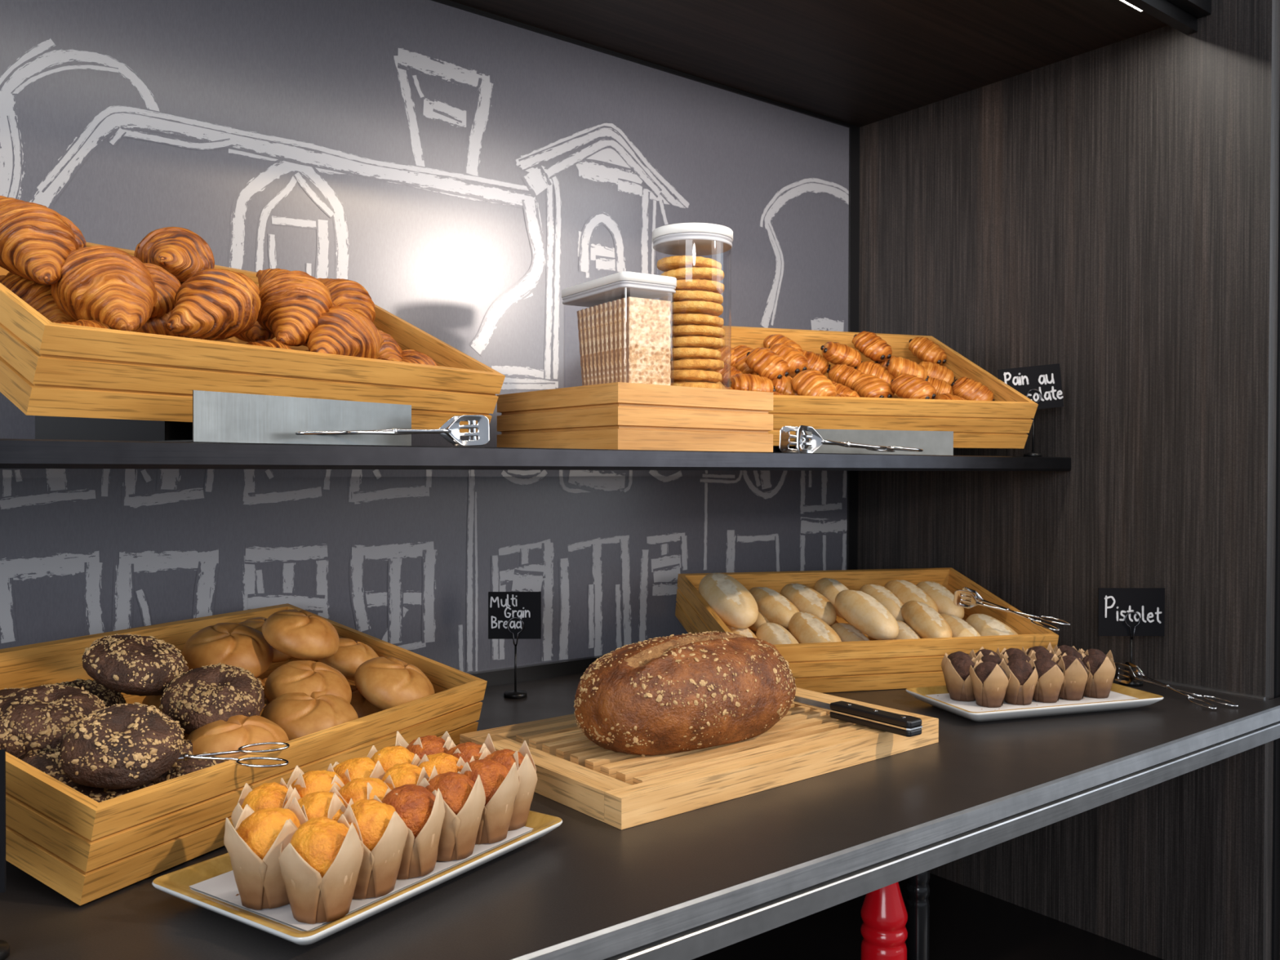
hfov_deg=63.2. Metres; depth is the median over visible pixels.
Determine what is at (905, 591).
roll
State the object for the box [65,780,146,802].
bun
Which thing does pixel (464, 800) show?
muffin
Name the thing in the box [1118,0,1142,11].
led strip
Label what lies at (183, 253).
croissant
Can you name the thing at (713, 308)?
cookie
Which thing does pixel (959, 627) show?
roll
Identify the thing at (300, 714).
roll
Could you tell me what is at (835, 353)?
pastry
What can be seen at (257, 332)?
croissant
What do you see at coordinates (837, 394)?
pastry
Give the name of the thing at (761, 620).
roll
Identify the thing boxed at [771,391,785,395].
pastry
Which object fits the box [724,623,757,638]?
roll
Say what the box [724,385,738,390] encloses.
pastry
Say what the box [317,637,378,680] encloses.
roll
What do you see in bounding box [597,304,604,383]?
crispbread
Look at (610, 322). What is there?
crispbread
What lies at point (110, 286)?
croissant
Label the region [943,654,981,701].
muffin
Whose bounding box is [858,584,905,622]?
roll
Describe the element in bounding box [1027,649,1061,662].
muffin
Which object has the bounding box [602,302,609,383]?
crispbread
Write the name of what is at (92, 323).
croissant
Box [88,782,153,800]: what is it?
bun
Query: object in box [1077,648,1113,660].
muffin
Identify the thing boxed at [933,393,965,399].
pastry
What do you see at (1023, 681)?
muffin
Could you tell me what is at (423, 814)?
muffin
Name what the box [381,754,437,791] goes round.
muffin
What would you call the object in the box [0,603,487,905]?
crate
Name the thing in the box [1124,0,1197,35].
trim
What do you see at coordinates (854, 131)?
trim
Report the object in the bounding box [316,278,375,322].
croissant
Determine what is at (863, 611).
roll
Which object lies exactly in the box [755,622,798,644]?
roll
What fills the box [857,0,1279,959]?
wall
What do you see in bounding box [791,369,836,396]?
pastry
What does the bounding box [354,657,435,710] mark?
roll
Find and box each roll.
[142,695,163,712]
[182,622,273,677]
[186,715,288,761]
[238,617,292,662]
[258,678,266,698]
[259,697,269,716]
[262,608,339,660]
[262,690,358,741]
[263,660,351,703]
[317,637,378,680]
[349,684,382,718]
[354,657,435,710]
[698,573,758,628]
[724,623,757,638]
[747,610,769,631]
[748,586,799,629]
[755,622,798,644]
[780,582,836,626]
[787,611,841,643]
[813,577,848,618]
[830,622,870,641]
[835,589,898,639]
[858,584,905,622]
[884,579,937,612]
[893,620,920,639]
[901,600,952,638]
[915,581,964,619]
[940,613,980,637]
[965,613,1017,635]
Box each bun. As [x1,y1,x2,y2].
[0,684,106,752]
[0,687,24,698]
[0,697,26,757]
[17,748,71,783]
[55,679,126,707]
[59,702,185,790]
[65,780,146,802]
[81,633,188,696]
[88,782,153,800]
[150,739,224,784]
[159,662,264,734]
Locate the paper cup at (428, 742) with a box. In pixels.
[395,731,455,750]
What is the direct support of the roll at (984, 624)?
in the crate at (873, 664)
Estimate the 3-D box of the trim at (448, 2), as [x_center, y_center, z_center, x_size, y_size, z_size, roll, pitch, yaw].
[-0.752,-0.709,1.191,2.978,0.006,0.004,0,1,-38]
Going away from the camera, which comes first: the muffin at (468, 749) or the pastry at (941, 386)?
the muffin at (468, 749)
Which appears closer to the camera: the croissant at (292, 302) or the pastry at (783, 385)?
the croissant at (292, 302)
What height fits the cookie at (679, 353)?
0.017 m
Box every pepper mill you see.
[860,882,907,959]
[906,870,929,959]
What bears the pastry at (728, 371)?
in the crate at (1004, 422)
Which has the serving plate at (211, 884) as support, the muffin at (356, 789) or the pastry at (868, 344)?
the muffin at (356, 789)
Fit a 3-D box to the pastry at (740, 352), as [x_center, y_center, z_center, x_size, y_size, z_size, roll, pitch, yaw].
[0.176,-0.195,1.710,0.067,0.056,0.055,1,1,38]
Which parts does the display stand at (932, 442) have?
plate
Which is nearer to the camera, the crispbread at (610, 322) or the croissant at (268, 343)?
the croissant at (268, 343)
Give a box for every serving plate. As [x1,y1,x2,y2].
[151,810,562,945]
[905,683,1163,721]
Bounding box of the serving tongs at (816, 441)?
[778,425,923,453]
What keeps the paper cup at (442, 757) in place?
on the muffin at (443, 762)
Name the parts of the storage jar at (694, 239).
lid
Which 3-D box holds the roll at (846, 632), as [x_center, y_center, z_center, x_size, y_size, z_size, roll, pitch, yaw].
[0.339,0.261,1.663,0.051,0.055,0.112,0,1,-19]
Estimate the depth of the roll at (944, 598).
1.79 m
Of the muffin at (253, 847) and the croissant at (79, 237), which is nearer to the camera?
the muffin at (253, 847)
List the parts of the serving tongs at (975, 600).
slotted blade, slotted blade, arm, arm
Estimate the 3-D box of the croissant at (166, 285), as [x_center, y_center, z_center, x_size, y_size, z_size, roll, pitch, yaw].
[-0.494,-0.189,1.044,0.064,0.065,0.092,0,1,-17]
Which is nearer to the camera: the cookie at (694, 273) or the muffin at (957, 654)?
the cookie at (694, 273)
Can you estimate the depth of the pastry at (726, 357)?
1.70 m
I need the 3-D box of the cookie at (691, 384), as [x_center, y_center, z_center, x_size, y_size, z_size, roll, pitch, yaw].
[0.066,-0.121,1.381,0.085,0.017,0.085,0,1,-9]
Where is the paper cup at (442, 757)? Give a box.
[411,748,475,764]
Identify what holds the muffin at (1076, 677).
on the serving plate at (1120, 697)
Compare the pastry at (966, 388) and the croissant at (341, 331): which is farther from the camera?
the pastry at (966, 388)
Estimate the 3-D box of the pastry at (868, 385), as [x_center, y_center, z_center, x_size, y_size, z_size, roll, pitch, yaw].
[0.376,-0.148,1.681,0.059,0.050,0.068,0,1,-29]
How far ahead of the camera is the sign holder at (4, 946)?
0.70 m
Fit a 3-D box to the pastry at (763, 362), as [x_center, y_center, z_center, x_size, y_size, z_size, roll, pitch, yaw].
[0.201,-0.182,1.635,0.060,0.055,0.062,0,1,-40]
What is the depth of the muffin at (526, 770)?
0.92 m
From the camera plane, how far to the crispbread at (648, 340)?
1.30 m
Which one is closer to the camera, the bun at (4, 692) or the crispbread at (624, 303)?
the bun at (4, 692)
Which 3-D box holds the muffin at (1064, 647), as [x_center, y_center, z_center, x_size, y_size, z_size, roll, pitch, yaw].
[0.633,0.275,1.552,0.052,0.060,0.052,0,1,5]
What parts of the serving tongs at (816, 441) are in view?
slotted blade, slotted blade, arm, arm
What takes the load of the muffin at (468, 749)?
on the serving plate at (211, 884)
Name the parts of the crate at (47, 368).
panel, panel, panel, panel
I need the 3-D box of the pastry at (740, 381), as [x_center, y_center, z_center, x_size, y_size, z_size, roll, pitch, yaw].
[0.171,-0.144,1.597,0.072,0.042,0.059,0,1,3]
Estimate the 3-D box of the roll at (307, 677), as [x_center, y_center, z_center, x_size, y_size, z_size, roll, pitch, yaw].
[-0.353,0.223,1.108,0.090,0.057,0.086,0,1,-42]
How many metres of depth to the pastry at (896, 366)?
1.71 m
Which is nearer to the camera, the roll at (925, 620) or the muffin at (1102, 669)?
the muffin at (1102, 669)
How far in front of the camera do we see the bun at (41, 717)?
0.90 m
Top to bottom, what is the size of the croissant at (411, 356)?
0.055 m
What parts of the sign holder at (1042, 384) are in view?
stem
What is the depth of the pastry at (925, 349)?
1.83 m
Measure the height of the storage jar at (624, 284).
0.145 m
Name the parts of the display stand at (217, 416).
plate, plate, plate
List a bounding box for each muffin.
[223,804,307,910]
[231,773,306,829]
[278,804,363,924]
[280,765,351,797]
[282,784,353,825]
[327,754,385,785]
[327,792,408,898]
[330,773,395,808]
[367,737,422,772]
[367,777,444,879]
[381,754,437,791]
[395,731,455,759]
[411,748,475,776]
[416,761,485,861]
[442,733,495,763]
[456,751,519,844]
[479,740,537,831]
[941,649,976,692]
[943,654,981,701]
[968,659,1010,707]
[969,646,1004,658]
[973,651,1008,665]
[995,647,1031,657]
[1000,651,1036,663]
[1000,657,1038,705]
[1022,644,1057,655]
[1026,657,1065,702]
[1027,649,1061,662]
[1046,642,1083,655]
[1051,648,1088,660]
[1052,653,1089,700]
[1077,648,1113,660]
[1079,653,1115,698]
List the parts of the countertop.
edge trim, edge rail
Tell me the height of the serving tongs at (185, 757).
0.029 m
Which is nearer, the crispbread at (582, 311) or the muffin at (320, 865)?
the muffin at (320, 865)
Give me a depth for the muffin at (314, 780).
0.86 m
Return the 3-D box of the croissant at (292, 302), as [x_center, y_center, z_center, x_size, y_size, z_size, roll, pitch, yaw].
[-0.370,-0.185,1.109,0.081,0.091,0.098,0,1,-15]
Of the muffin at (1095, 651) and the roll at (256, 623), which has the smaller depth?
the roll at (256, 623)
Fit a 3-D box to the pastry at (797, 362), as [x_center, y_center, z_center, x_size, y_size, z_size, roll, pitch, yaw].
[0.239,-0.196,1.692,0.059,0.055,0.063,0,1,-38]
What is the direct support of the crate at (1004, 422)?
on the display stand at (932, 442)
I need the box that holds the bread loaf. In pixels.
[573,631,796,756]
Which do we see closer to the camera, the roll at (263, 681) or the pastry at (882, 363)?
the roll at (263, 681)
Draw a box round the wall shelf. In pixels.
[0,438,1071,471]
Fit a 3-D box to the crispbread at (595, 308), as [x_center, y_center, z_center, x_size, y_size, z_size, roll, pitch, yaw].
[-0.030,-0.171,1.365,0.062,0.112,0.019,0,1,-32]
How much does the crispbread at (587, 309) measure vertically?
0.112 m
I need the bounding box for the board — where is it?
[459,687,938,830]
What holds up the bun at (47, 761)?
in the crate at (84, 849)
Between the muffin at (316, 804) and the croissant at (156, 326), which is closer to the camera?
the muffin at (316, 804)
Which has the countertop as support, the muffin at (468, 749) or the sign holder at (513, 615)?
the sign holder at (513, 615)
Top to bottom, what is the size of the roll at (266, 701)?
0.052 m
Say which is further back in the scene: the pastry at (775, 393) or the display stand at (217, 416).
the pastry at (775, 393)
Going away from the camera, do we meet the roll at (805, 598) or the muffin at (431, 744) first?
the muffin at (431, 744)
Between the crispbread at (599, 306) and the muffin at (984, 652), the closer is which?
the crispbread at (599, 306)
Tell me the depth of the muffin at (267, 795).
0.82 m
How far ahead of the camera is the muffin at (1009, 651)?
1.52 m
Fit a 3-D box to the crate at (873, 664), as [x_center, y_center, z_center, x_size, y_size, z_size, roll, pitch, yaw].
[0.358,0.240,1.725,0.529,0.151,0.333,0,1,-14]
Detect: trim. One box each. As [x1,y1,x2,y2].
[431,0,850,128]
[846,124,859,569]
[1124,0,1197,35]
[1167,0,1211,17]
[1271,124,1279,959]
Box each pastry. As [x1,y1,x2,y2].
[714,363,742,386]
[717,345,736,367]
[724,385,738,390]
[728,373,775,392]
[732,345,759,376]
[745,347,789,380]
[763,333,803,353]
[768,343,808,375]
[771,375,799,395]
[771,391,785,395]
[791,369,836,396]
[802,350,831,374]
[820,341,862,368]
[826,364,864,390]
[831,381,860,397]
[835,393,857,397]
[851,373,894,398]
[852,330,892,361]
[854,360,894,384]
[874,355,896,367]
[885,356,928,381]
[890,373,936,399]
[908,336,946,364]
[918,360,955,383]
[927,376,953,395]
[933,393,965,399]
[951,376,995,400]
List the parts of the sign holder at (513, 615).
stem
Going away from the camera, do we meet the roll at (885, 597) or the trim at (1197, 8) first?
the trim at (1197, 8)
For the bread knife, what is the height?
0.019 m
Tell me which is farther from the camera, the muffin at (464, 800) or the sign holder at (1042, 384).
the sign holder at (1042, 384)
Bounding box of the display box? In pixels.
[497,382,773,452]
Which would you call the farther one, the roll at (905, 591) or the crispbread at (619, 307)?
the roll at (905, 591)
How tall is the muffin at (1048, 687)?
0.060 m
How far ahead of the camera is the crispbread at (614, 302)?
1.31 m
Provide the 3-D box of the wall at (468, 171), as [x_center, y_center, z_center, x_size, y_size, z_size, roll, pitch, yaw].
[-0.763,-0.206,1.209,2.978,1.014,0.030,0,1,-38]
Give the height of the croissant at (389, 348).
0.065 m
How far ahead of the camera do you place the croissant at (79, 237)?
0.98 m
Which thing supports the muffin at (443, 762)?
on the serving plate at (211, 884)
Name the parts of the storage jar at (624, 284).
lid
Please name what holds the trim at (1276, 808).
attached to the wall at (1108, 215)
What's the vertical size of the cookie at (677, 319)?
0.018 m
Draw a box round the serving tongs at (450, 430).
[295,414,489,446]
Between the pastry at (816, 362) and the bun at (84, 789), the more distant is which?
the pastry at (816, 362)
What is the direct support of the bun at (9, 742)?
in the crate at (84, 849)
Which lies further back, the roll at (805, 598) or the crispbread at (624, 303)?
the roll at (805, 598)
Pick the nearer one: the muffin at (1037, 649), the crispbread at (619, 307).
the crispbread at (619, 307)
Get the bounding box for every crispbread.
[577,310,585,386]
[580,309,589,385]
[584,307,593,385]
[589,306,597,384]
[593,305,600,384]
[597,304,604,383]
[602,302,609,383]
[607,301,613,382]
[611,300,617,382]
[616,298,622,382]
[621,297,626,382]
[626,296,671,385]
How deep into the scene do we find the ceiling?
1.68 m
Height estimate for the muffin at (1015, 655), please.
0.060 m
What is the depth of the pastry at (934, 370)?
1.79 m
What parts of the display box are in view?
panel, panel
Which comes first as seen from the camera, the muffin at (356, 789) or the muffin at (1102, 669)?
the muffin at (356, 789)
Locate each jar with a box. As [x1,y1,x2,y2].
[561,271,676,377]
[652,222,733,356]
[730,308,731,356]
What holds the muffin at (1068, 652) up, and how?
on the serving plate at (1120, 697)
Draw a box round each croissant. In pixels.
[0,195,78,285]
[0,271,75,323]
[50,245,157,331]
[54,319,111,328]
[62,215,86,247]
[133,226,214,284]
[134,309,203,339]
[142,262,181,318]
[164,268,261,340]
[235,286,275,342]
[245,339,291,349]
[256,268,333,346]
[306,306,383,359]
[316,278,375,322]
[376,329,403,361]
[400,349,436,365]
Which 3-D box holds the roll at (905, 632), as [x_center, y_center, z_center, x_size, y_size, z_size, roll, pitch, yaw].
[0.427,0.260,1.687,0.051,0.055,0.112,0,1,-10]
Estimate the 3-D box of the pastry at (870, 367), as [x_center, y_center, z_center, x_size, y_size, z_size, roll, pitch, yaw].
[0.395,-0.174,1.743,0.068,0.053,0.057,1,1,32]
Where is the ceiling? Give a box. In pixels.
[449,0,1168,127]
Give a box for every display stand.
[35,390,411,445]
[773,429,953,455]
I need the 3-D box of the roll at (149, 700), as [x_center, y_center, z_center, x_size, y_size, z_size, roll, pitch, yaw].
[-0.482,0.239,1.104,0.086,0.049,0.085,0,1,-34]
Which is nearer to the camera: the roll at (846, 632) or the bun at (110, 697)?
the bun at (110, 697)
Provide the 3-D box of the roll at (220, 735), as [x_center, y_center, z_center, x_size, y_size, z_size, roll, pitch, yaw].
[-0.379,0.251,0.981,0.093,0.058,0.091,0,1,-22]
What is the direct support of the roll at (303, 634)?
in the crate at (84, 849)
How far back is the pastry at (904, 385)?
1.63 m
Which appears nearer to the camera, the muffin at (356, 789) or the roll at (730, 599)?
the muffin at (356, 789)
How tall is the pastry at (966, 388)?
0.055 m
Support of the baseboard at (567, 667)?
attached to the wall
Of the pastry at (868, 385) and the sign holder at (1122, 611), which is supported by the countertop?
the sign holder at (1122, 611)
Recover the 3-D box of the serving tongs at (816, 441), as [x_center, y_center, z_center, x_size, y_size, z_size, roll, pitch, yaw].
[0.293,-0.054,1.449,0.238,0.038,0.073,0,1,-35]
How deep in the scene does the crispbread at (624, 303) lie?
1.29 m
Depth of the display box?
1.26 m
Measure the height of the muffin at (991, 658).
0.060 m
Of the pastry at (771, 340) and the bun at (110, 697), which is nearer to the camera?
the bun at (110, 697)
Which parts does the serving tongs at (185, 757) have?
arm, arm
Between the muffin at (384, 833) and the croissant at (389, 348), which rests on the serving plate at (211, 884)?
the muffin at (384, 833)
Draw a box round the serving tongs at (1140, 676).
[1113,661,1238,709]
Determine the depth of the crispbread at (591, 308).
1.36 m
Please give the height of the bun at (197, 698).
0.062 m
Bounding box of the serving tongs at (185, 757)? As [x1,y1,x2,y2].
[177,742,289,767]
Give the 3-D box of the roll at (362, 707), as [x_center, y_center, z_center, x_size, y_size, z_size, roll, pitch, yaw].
[-0.331,0.262,1.200,0.086,0.049,0.087,0,1,-13]
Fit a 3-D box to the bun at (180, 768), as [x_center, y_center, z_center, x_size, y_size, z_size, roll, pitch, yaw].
[-0.404,0.265,0.948,0.084,0.052,0.091,1,1,44]
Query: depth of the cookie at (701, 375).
1.34 m
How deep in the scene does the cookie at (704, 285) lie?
1.34 m
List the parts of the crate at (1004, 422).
panel, panel, panel, panel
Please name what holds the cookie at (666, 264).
on the cookie at (694, 273)
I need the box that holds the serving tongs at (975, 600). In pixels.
[953,586,1071,631]
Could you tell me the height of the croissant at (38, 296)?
0.064 m
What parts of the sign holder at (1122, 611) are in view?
stem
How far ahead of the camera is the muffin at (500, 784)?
0.89 m
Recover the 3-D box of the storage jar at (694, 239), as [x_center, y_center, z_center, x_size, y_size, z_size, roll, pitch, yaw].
[0.070,-0.220,1.382,0.107,0.219,0.107,0,1,-38]
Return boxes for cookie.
[657,255,721,271]
[658,289,723,304]
[661,266,724,281]
[670,300,723,315]
[670,313,724,327]
[670,324,724,337]
[670,335,724,349]
[670,346,720,360]
[670,358,724,371]
[670,368,722,382]
[670,381,722,389]
[675,279,724,293]
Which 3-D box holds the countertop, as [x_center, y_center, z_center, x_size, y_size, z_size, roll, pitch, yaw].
[-0.449,0.342,0.948,3.150,0.046,0.840,0,1,-38]
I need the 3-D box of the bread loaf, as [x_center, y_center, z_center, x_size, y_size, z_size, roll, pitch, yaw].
[0.056,0.237,1.199,0.294,0.117,0.184,0,1,-41]
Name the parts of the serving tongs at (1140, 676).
slotted blade, slotted blade, arm, arm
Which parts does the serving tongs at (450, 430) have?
arm, arm, slotted blade, slotted blade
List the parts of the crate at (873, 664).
panel, panel, panel, panel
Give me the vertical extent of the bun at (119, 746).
0.061 m
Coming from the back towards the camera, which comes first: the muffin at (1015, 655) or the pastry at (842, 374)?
the pastry at (842, 374)
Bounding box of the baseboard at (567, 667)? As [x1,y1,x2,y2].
[466,654,604,686]
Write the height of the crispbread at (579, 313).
0.112 m
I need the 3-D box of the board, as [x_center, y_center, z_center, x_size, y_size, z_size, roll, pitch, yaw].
[0.080,0.306,1.233,0.495,0.029,0.298,0,1,-39]
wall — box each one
[0,0,848,673]
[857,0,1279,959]
[1279,934,1279,959]
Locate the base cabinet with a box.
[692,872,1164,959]
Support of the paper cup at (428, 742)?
on the muffin at (431, 744)
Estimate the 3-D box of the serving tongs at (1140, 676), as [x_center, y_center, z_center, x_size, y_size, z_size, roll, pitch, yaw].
[0.784,0.301,1.541,0.059,0.033,0.192,0,1,-22]
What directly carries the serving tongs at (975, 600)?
on the crate at (873, 664)
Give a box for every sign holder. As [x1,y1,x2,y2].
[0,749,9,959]
[488,591,541,698]
[997,363,1063,457]
[1097,587,1164,686]
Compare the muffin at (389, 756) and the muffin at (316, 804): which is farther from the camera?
the muffin at (389, 756)
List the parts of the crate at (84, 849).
panel, panel, panel, panel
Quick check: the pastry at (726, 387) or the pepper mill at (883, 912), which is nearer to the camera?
the pepper mill at (883, 912)
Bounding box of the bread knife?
[793,695,922,737]
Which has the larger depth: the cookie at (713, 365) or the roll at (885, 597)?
the roll at (885, 597)
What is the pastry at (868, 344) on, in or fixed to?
on the pastry at (870, 367)
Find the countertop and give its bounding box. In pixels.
[0,672,1279,959]
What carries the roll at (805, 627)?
in the crate at (873, 664)
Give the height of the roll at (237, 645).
0.063 m
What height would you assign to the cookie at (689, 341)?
0.017 m
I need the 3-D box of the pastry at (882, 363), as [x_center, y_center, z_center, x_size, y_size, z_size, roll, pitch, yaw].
[0.440,-0.195,1.805,0.073,0.052,0.053,0,1,-6]
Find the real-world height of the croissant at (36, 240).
0.088 m
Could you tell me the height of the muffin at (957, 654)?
0.060 m
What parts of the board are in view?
long rail, rail, long rail, rail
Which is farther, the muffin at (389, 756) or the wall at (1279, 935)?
the wall at (1279, 935)
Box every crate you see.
[0,242,505,432]
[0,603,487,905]
[675,567,1058,693]
[715,325,1038,448]
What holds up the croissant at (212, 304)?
in the crate at (47, 368)
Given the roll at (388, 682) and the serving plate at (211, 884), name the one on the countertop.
the serving plate at (211, 884)
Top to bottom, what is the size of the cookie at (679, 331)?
0.017 m
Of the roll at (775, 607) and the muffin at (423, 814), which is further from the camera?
the roll at (775, 607)
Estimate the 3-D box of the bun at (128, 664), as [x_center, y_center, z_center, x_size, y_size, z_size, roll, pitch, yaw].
[-0.500,0.185,1.037,0.089,0.061,0.102,0,1,22]
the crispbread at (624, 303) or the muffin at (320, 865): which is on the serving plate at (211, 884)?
the muffin at (320, 865)
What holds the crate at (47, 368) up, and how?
on the display stand at (217, 416)
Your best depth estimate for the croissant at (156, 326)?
1.02 m
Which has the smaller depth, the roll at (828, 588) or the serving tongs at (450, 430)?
the serving tongs at (450, 430)
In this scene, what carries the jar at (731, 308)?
on the storage jar at (694, 239)
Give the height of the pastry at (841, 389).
0.048 m
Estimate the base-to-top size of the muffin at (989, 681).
0.060 m
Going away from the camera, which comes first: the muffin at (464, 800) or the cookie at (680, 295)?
the muffin at (464, 800)
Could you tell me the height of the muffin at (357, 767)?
0.070 m

